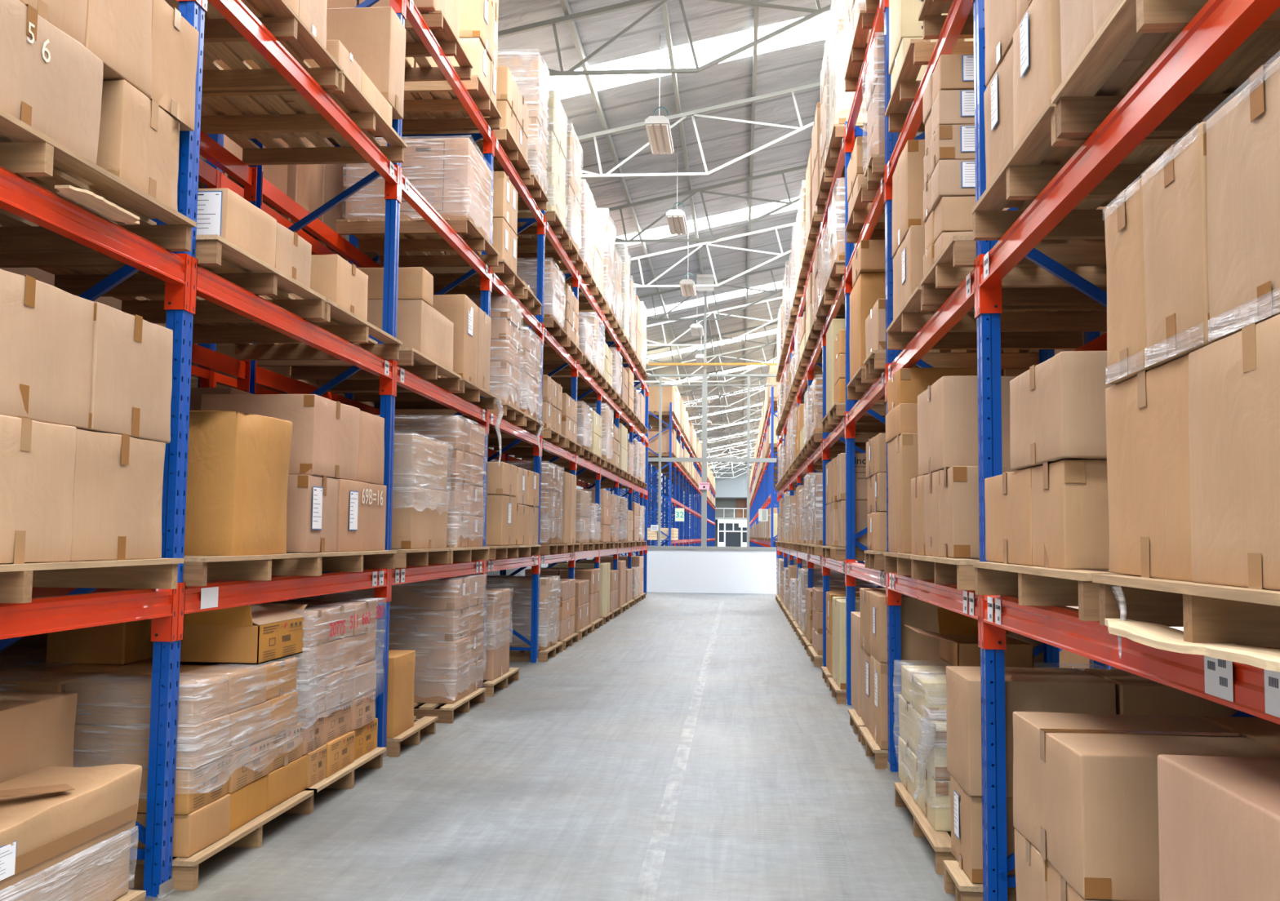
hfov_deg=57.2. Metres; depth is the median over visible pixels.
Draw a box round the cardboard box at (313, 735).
[297,711,324,755]
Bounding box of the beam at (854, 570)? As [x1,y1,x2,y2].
[845,559,887,604]
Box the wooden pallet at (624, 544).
[618,541,629,547]
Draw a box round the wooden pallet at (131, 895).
[113,889,146,900]
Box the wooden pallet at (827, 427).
[821,412,885,432]
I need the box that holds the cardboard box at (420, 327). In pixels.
[352,299,453,375]
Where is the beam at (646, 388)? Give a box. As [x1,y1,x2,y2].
[644,382,648,396]
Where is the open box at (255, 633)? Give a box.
[179,602,307,664]
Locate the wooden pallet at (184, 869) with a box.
[128,788,316,890]
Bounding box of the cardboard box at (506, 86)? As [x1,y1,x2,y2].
[496,66,517,117]
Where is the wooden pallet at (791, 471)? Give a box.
[788,462,822,474]
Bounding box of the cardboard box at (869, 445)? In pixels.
[866,436,875,478]
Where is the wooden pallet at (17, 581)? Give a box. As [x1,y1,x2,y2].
[0,558,183,603]
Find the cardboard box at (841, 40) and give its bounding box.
[829,24,846,114]
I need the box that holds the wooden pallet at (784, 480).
[782,472,804,482]
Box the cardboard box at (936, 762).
[916,711,950,779]
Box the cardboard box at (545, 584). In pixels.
[502,577,552,602]
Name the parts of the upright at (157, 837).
foot plate, upright post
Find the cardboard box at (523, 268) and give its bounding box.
[516,259,557,297]
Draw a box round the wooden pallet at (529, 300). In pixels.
[467,287,542,315]
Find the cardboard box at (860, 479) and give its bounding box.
[836,453,867,501]
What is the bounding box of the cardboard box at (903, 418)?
[885,403,917,443]
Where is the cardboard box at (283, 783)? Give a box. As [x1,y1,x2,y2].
[266,754,307,810]
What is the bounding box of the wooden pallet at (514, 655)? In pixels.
[509,641,563,662]
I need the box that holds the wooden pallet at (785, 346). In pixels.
[782,337,795,354]
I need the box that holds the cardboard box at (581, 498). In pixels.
[576,489,590,517]
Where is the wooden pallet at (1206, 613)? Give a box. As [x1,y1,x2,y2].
[1092,573,1279,647]
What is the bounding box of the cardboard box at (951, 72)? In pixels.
[932,54,974,105]
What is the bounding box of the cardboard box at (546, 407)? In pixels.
[542,401,551,428]
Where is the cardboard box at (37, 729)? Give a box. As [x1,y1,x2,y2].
[0,691,77,782]
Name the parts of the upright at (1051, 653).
foot plate, upright post, upright post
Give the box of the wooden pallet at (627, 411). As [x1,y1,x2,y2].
[608,402,631,414]
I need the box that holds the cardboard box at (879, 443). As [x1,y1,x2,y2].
[873,433,886,474]
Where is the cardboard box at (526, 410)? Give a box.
[519,393,533,417]
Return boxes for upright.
[0,0,204,899]
[197,133,223,387]
[248,0,404,760]
[333,143,359,400]
[372,255,377,262]
[373,133,493,688]
[472,210,545,663]
[499,273,578,578]
[540,310,602,568]
[563,339,620,569]
[582,364,633,568]
[600,382,644,555]
[605,385,648,595]
[608,434,639,555]
[617,433,644,573]
[624,426,651,555]
[631,433,656,555]
[638,480,657,555]
[642,402,671,555]
[647,411,676,546]
[650,466,662,545]
[650,469,666,544]
[651,465,669,546]
[652,419,680,546]
[655,468,673,545]
[657,428,684,546]
[660,479,676,546]
[662,432,687,546]
[665,475,681,546]
[666,452,689,546]
[671,453,692,546]
[675,462,694,546]
[676,463,696,546]
[680,456,698,546]
[683,467,700,546]
[684,472,701,546]
[686,493,700,546]
[691,493,706,546]
[693,502,707,546]
[696,486,710,546]
[696,489,709,546]
[697,488,711,546]
[699,489,711,546]
[711,491,712,546]
[712,492,713,536]
[712,493,714,546]
[713,488,715,546]
[714,511,715,546]
[750,483,751,546]
[751,484,752,546]
[751,488,751,546]
[752,471,753,546]
[754,464,755,546]
[755,469,773,546]
[755,471,755,546]
[756,466,775,546]
[757,462,777,563]
[758,462,777,552]
[759,441,777,554]
[760,450,783,558]
[761,430,783,559]
[763,439,789,562]
[764,433,789,565]
[766,420,796,569]
[768,417,796,573]
[770,386,777,578]
[777,435,783,595]
[783,374,797,571]
[789,341,804,564]
[797,311,818,578]
[807,363,883,587]
[822,235,866,666]
[844,121,885,706]
[884,7,1059,773]
[973,0,1257,900]
[1058,648,1111,669]
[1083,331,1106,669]
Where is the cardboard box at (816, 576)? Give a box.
[802,570,841,599]
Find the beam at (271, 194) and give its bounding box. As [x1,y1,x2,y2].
[260,171,382,267]
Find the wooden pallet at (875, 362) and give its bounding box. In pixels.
[863,349,1039,379]
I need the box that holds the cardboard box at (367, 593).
[323,587,373,599]
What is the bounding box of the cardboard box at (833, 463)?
[830,457,838,502]
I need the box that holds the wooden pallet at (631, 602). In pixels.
[625,599,635,608]
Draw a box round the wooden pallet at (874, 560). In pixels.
[864,550,886,569]
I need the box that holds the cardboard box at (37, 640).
[9,633,47,647]
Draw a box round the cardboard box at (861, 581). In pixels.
[841,573,876,587]
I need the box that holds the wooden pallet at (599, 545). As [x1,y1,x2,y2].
[593,542,604,550]
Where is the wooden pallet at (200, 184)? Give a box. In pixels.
[198,171,290,222]
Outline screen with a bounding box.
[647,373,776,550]
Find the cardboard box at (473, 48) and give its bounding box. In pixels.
[415,37,490,99]
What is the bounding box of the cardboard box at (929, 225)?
[924,210,934,253]
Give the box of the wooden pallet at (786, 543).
[785,542,788,549]
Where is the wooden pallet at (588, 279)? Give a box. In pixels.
[559,266,596,292]
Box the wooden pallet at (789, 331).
[785,323,795,342]
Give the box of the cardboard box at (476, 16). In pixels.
[458,0,493,60]
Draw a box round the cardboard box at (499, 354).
[489,339,514,365]
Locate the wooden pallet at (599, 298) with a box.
[578,287,606,310]
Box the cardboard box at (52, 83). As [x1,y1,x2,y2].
[0,0,103,171]
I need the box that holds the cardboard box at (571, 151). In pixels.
[565,124,581,204]
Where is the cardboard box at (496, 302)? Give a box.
[468,296,515,324]
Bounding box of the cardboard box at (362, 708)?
[350,690,375,730]
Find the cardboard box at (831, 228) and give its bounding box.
[828,198,834,247]
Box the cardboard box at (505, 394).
[489,382,513,405]
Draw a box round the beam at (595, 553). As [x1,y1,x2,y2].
[574,549,599,567]
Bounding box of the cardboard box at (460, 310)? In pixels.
[432,294,478,388]
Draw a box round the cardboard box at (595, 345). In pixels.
[591,338,598,370]
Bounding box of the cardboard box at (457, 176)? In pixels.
[345,137,491,242]
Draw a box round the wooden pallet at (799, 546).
[796,543,802,552]
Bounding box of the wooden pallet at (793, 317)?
[788,307,803,328]
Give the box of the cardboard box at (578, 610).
[573,604,582,631]
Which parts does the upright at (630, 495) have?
upright post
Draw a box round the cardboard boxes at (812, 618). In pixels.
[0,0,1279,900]
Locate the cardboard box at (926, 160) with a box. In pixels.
[923,144,932,188]
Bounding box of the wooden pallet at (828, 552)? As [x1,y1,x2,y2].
[821,546,835,559]
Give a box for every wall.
[333,235,690,576]
[646,549,776,594]
[691,463,794,546]
[715,497,746,546]
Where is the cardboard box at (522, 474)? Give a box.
[515,466,528,505]
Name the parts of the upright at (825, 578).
upright post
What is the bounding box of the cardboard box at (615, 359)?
[608,347,620,396]
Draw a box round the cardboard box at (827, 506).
[826,504,829,546]
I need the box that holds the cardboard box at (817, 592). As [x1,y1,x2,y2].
[812,586,859,612]
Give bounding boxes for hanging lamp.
[644,35,673,154]
[666,146,687,235]
[680,226,696,296]
[689,315,703,336]
[695,315,706,363]
[706,417,711,425]
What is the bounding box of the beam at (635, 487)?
[632,483,643,497]
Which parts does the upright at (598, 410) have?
upright post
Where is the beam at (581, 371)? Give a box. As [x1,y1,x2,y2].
[577,363,601,400]
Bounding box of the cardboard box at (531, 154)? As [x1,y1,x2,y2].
[513,151,546,200]
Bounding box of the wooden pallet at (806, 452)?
[801,441,866,457]
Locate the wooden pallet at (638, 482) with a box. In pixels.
[587,478,641,485]
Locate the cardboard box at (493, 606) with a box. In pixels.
[484,588,510,635]
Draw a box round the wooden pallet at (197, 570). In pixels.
[182,552,322,586]
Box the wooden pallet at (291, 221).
[290,219,348,262]
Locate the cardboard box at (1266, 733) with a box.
[1198,715,1279,751]
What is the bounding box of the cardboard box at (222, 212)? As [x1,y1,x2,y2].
[113,188,276,273]
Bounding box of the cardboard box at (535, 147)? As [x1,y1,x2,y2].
[527,117,546,168]
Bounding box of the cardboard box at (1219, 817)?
[1157,754,1279,900]
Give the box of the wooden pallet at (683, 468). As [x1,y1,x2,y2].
[657,466,684,470]
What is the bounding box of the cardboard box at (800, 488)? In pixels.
[796,484,804,515]
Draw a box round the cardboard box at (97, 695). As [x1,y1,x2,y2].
[65,672,228,726]
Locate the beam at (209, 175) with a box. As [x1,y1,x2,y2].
[198,158,220,188]
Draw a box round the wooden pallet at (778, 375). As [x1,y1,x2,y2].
[775,369,783,382]
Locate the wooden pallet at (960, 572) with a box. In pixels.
[910,555,979,590]
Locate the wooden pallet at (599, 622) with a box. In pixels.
[588,617,603,631]
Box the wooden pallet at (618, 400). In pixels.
[577,392,623,406]
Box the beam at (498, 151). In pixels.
[493,131,545,235]
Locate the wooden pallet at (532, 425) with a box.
[475,414,544,434]
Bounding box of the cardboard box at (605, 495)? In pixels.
[576,488,610,508]
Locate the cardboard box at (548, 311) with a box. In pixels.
[531,288,556,320]
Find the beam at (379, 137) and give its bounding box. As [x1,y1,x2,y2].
[374,136,384,139]
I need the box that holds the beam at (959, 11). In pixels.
[884,0,973,201]
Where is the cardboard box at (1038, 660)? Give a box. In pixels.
[1008,595,1044,666]
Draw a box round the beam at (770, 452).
[768,446,771,457]
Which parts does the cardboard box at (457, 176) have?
printed panel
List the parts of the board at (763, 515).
grey panel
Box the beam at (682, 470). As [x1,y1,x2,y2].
[680,466,684,475]
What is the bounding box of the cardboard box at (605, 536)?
[600,524,610,542]
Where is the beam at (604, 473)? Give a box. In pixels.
[600,467,618,487]
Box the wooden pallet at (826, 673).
[821,666,832,687]
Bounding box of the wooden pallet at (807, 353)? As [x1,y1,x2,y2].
[801,339,822,363]
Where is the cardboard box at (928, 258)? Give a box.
[923,244,934,277]
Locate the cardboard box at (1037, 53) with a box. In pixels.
[1013,0,1172,165]
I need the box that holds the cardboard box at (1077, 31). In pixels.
[1059,0,1279,96]
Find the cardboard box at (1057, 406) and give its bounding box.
[1009,351,1115,470]
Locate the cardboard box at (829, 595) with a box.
[826,591,859,634]
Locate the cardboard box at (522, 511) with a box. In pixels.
[515,504,528,545]
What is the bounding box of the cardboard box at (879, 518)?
[873,511,886,551]
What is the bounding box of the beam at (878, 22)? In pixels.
[844,0,884,153]
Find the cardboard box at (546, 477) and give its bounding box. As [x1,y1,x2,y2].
[504,462,551,490]
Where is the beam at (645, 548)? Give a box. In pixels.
[643,545,647,554]
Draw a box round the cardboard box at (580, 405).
[577,402,586,427]
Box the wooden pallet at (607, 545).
[604,542,613,549]
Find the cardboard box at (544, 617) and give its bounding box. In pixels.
[509,600,551,626]
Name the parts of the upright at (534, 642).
foot plate, upright post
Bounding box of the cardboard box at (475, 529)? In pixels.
[467,515,483,546]
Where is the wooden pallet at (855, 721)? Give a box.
[848,709,866,742]
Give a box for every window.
[614,196,800,246]
[636,360,777,391]
[645,280,782,316]
[645,328,777,360]
[683,386,764,404]
[688,403,763,420]
[695,417,761,432]
[699,430,758,442]
[707,439,756,450]
[709,447,755,457]
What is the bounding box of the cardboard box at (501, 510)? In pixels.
[485,494,516,546]
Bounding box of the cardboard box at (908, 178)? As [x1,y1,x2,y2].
[892,139,925,257]
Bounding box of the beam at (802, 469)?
[796,458,807,483]
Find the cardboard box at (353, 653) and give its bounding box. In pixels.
[330,630,376,673]
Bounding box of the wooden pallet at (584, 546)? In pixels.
[574,542,593,551]
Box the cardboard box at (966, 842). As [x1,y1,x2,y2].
[950,773,1015,883]
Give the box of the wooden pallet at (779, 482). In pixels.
[777,480,796,488]
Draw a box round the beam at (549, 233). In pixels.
[544,216,578,288]
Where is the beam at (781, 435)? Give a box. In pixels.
[778,426,783,444]
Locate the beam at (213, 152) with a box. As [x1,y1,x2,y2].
[199,129,257,201]
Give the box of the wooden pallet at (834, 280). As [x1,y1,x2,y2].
[824,260,844,300]
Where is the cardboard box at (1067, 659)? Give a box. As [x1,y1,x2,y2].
[1059,606,1089,668]
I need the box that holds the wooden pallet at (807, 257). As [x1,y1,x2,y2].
[801,240,814,271]
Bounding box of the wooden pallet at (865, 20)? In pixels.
[844,10,884,92]
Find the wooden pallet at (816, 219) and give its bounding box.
[808,211,822,247]
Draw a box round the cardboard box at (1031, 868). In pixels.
[1014,828,1047,900]
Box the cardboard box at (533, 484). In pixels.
[526,470,539,506]
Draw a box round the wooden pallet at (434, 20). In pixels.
[404,10,473,81]
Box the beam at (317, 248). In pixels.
[219,171,336,254]
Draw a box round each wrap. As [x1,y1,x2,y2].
[0,661,316,793]
[0,828,137,900]
[294,598,385,728]
[320,573,486,700]
[342,137,493,236]
[392,433,451,511]
[394,417,487,544]
[478,296,523,402]
[484,576,560,646]
[484,590,512,644]
[489,461,563,542]
[497,48,549,193]
[516,257,565,325]
[519,327,542,416]
[546,91,568,222]
[564,122,582,248]
[575,491,591,537]
[577,401,592,445]
[578,312,604,372]
[578,318,593,359]
[579,178,595,275]
[585,403,613,458]
[589,503,601,539]
[597,208,616,309]
[608,346,622,393]
[611,494,620,537]
[613,253,622,322]
[614,243,631,338]
[618,497,627,539]
[629,275,636,343]
[632,439,640,475]
[638,506,645,537]
[640,303,647,361]
[777,309,780,369]
[778,304,782,356]
[778,384,783,419]
[778,447,782,475]
[778,558,807,597]
[781,446,785,476]
[783,264,788,339]
[783,491,795,539]
[783,572,787,604]
[789,418,795,462]
[789,577,795,616]
[790,226,796,311]
[794,217,800,279]
[798,185,805,277]
[798,493,805,539]
[798,568,878,627]
[803,472,822,540]
[804,387,812,443]
[809,377,822,431]
[809,475,825,539]
[817,231,830,302]
[826,0,866,150]
[826,181,856,275]
[844,0,865,71]
[862,37,921,177]
[893,671,946,792]
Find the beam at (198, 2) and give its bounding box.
[176,0,200,5]
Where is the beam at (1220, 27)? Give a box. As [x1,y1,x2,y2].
[977,0,1279,315]
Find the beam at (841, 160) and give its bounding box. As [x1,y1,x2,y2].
[822,136,844,235]
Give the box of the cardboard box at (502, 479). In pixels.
[486,462,517,497]
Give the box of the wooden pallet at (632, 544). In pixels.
[629,541,635,546]
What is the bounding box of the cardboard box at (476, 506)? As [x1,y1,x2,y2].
[468,485,483,517]
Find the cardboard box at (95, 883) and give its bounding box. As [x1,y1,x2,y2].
[0,831,131,900]
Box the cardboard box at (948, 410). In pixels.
[917,375,1017,476]
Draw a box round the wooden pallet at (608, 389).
[562,382,615,397]
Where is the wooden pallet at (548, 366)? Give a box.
[542,355,595,375]
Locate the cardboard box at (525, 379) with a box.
[519,371,533,398]
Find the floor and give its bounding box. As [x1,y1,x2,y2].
[128,558,1183,900]
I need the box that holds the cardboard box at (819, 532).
[815,506,825,545]
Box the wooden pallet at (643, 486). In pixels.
[600,481,646,488]
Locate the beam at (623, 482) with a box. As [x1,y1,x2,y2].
[618,476,632,493]
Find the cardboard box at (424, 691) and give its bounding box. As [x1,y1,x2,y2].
[413,666,468,703]
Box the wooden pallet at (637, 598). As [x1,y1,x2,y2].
[632,595,640,604]
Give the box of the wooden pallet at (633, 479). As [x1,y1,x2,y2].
[577,474,635,483]
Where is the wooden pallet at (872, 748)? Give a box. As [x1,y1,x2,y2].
[858,726,888,768]
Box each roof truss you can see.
[497,0,831,76]
[575,81,820,177]
[608,164,807,242]
[629,222,797,287]
[633,358,777,395]
[634,342,777,382]
[637,265,786,320]
[645,296,782,346]
[645,321,777,366]
[651,405,762,432]
[679,377,765,407]
[684,386,765,416]
[687,395,764,425]
[693,413,761,438]
[696,420,759,444]
[698,426,758,448]
[701,432,758,453]
[706,437,756,457]
[706,446,754,465]
[707,453,754,471]
[708,442,754,457]
[710,450,753,467]
[710,457,753,473]
[710,462,751,475]
[711,462,752,478]
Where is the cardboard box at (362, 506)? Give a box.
[336,479,386,551]
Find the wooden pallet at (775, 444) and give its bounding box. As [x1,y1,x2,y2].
[768,443,777,450]
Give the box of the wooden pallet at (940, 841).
[893,782,956,874]
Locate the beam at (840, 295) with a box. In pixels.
[822,269,845,346]
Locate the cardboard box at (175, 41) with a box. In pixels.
[150,0,199,131]
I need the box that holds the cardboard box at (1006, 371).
[1000,368,1029,376]
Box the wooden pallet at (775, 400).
[768,396,777,405]
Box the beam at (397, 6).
[389,0,404,16]
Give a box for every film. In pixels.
[494,397,503,466]
[536,414,542,457]
[913,718,936,798]
[1111,586,1126,656]
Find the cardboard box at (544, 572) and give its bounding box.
[524,568,560,577]
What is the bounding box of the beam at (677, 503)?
[675,500,679,508]
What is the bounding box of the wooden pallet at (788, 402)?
[785,395,805,408]
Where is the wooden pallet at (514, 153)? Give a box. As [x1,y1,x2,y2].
[401,127,530,179]
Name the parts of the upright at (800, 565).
upright post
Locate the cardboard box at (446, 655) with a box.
[388,636,469,672]
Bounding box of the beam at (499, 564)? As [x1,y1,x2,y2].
[484,555,539,583]
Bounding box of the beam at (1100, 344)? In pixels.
[1074,332,1106,351]
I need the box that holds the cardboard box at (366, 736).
[353,718,377,759]
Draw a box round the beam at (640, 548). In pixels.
[631,546,643,555]
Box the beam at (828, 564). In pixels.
[822,554,845,586]
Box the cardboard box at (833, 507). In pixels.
[829,502,838,546]
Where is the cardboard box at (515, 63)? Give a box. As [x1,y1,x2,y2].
[497,50,547,104]
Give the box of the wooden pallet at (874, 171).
[864,154,884,191]
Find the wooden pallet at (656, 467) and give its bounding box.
[655,463,683,468]
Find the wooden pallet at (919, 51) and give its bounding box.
[884,39,973,132]
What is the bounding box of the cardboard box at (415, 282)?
[356,266,433,306]
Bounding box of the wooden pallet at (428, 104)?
[401,75,502,131]
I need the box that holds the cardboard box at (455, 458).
[446,449,470,484]
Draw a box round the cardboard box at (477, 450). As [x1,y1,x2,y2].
[469,422,484,457]
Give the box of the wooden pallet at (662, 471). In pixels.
[661,468,686,472]
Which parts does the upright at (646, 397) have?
upright post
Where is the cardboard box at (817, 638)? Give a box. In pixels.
[812,627,822,655]
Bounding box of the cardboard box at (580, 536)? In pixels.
[575,516,589,542]
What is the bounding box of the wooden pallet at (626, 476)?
[576,470,630,479]
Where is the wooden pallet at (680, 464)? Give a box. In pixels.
[650,462,681,466]
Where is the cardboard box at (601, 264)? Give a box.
[582,256,603,296]
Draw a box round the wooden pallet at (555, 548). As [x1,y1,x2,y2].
[539,543,564,555]
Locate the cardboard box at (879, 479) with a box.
[873,472,886,511]
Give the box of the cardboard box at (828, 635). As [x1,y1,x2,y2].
[826,629,832,674]
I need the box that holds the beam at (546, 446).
[541,435,576,470]
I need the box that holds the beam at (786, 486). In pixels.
[783,480,789,495]
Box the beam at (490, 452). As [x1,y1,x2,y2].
[487,448,507,462]
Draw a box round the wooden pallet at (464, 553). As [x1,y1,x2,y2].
[438,546,489,564]
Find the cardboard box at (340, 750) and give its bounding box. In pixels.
[324,730,355,777]
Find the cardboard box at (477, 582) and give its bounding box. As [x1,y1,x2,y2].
[448,575,484,606]
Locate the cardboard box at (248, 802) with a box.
[226,774,266,832]
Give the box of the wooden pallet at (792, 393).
[788,384,807,399]
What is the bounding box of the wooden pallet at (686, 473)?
[661,470,688,474]
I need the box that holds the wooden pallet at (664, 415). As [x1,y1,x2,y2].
[648,411,675,418]
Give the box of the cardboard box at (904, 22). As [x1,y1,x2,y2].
[888,0,947,75]
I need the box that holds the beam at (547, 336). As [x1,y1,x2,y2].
[542,324,577,377]
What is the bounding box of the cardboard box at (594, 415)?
[590,410,598,435]
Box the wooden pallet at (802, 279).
[796,267,807,294]
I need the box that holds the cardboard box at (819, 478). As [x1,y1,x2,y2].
[814,474,825,506]
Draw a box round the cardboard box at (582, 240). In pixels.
[560,238,593,277]
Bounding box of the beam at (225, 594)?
[176,568,389,640]
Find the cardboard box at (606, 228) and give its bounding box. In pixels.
[598,208,610,260]
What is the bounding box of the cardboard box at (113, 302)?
[93,296,146,311]
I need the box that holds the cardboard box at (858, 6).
[853,0,871,65]
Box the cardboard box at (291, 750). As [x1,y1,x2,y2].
[269,722,303,772]
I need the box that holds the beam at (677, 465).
[675,462,679,471]
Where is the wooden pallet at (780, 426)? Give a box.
[777,419,783,430]
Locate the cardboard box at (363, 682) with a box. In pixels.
[350,660,376,699]
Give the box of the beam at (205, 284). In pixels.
[188,257,395,395]
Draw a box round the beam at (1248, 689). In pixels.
[980,595,1279,724]
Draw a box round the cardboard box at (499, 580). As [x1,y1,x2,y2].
[484,577,508,588]
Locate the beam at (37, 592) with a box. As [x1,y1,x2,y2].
[31,579,233,598]
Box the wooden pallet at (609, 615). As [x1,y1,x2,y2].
[599,612,613,624]
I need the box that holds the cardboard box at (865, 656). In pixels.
[860,646,871,734]
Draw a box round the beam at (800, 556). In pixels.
[796,551,807,563]
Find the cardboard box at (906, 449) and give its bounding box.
[894,433,918,553]
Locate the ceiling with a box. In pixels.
[497,0,831,470]
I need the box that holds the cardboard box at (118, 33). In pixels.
[84,0,152,98]
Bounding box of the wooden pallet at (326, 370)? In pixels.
[255,347,461,391]
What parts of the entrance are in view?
sign panel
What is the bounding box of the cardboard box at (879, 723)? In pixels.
[871,655,951,749]
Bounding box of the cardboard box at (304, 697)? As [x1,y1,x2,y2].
[296,678,325,719]
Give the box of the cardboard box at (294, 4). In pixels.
[204,0,298,19]
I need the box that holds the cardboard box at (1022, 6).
[1016,0,1032,28]
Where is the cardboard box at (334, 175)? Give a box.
[310,137,346,251]
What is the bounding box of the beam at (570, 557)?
[539,551,574,573]
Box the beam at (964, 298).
[885,257,978,400]
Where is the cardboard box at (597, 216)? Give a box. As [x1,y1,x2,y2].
[593,205,600,254]
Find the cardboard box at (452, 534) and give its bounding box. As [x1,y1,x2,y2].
[446,515,468,547]
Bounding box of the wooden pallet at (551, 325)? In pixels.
[520,316,568,344]
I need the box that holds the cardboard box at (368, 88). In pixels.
[286,69,392,137]
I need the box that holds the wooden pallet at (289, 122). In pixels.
[200,69,407,165]
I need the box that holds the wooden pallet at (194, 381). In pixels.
[190,376,345,397]
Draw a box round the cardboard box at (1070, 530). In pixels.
[1031,459,1109,569]
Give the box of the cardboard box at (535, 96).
[517,84,546,137]
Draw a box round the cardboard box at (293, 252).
[275,222,311,293]
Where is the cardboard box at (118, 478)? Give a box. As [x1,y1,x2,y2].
[70,429,165,561]
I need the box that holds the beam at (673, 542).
[671,540,675,546]
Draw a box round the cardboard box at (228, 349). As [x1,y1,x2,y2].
[216,343,317,384]
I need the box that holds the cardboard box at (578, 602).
[574,581,582,606]
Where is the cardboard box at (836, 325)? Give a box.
[826,319,844,413]
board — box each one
[54,185,139,224]
[758,509,769,521]
[1104,618,1279,671]
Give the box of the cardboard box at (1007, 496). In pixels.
[984,467,1034,566]
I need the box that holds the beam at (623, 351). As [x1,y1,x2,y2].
[619,342,633,373]
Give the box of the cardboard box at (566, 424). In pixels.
[560,416,572,439]
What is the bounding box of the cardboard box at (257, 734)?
[226,700,270,753]
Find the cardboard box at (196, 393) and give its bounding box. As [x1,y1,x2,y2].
[189,387,253,410]
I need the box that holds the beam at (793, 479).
[789,471,796,490]
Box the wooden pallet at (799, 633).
[796,627,805,643]
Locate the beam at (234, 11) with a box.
[200,0,399,200]
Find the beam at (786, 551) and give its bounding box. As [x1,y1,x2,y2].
[783,547,789,557]
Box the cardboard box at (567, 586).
[558,578,575,601]
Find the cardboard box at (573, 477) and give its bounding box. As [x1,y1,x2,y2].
[569,474,576,543]
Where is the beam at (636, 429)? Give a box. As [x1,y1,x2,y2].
[632,422,644,443]
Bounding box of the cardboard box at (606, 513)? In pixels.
[600,506,611,524]
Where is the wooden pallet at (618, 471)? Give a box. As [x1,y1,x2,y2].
[566,465,622,475]
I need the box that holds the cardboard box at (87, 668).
[1,662,149,674]
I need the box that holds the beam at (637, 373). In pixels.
[633,363,644,390]
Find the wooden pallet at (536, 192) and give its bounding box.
[509,173,548,210]
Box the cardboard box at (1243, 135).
[1205,56,1279,341]
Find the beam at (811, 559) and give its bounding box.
[807,554,822,568]
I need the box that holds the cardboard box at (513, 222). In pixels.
[509,182,517,235]
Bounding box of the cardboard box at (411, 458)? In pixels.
[392,434,448,491]
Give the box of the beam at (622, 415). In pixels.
[619,408,633,431]
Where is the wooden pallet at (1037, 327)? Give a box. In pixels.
[886,285,1106,350]
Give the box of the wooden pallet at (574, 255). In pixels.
[516,240,583,271]
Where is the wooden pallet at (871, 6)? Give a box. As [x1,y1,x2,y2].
[865,0,879,13]
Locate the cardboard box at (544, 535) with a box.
[539,516,550,544]
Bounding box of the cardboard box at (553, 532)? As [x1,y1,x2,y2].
[549,517,555,544]
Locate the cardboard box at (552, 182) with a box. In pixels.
[517,172,565,235]
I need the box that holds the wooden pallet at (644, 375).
[633,368,648,380]
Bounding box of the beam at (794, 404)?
[789,393,797,421]
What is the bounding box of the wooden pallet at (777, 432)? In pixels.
[775,426,781,435]
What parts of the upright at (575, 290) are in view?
upright post, upright post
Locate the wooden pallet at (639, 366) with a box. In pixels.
[620,359,643,372]
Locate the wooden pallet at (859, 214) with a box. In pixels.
[845,184,884,243]
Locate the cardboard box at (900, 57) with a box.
[890,37,973,113]
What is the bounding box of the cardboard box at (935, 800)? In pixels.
[917,758,951,831]
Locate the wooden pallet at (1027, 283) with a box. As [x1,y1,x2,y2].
[920,235,1106,306]
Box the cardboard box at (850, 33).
[846,7,862,78]
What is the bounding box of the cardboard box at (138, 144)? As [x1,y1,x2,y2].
[26,80,179,218]
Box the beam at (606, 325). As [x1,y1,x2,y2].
[602,311,620,351]
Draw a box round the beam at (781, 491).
[778,486,783,500]
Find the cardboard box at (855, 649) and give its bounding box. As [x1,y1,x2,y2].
[850,611,861,717]
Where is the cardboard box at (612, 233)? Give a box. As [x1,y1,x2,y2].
[609,218,614,267]
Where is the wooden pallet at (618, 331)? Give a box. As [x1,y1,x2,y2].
[602,321,623,339]
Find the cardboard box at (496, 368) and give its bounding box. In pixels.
[489,361,513,387]
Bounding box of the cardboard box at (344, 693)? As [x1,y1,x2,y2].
[322,667,354,711]
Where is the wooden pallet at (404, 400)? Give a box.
[329,377,496,409]
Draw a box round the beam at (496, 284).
[489,266,543,343]
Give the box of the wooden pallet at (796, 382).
[792,371,815,389]
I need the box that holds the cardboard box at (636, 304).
[632,295,640,335]
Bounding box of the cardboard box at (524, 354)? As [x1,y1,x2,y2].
[519,349,534,377]
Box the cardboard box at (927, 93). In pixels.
[923,73,933,124]
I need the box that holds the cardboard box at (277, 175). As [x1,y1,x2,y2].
[198,128,288,208]
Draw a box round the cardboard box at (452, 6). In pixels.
[409,0,460,42]
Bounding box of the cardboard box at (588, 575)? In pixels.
[559,568,594,594]
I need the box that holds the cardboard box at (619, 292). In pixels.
[613,275,622,309]
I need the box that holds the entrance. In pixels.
[717,520,746,546]
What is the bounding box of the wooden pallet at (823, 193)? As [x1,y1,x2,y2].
[815,170,844,214]
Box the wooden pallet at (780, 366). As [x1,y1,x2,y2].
[777,360,783,373]
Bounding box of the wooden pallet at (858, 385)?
[846,365,884,399]
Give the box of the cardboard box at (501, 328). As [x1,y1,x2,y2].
[490,318,513,344]
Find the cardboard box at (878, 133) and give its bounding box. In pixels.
[866,115,923,162]
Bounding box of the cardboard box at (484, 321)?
[464,306,491,392]
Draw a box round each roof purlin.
[560,0,717,470]
[645,359,658,383]
[661,0,729,467]
[741,0,759,465]
[772,334,777,363]
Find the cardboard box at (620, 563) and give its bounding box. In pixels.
[575,560,623,606]

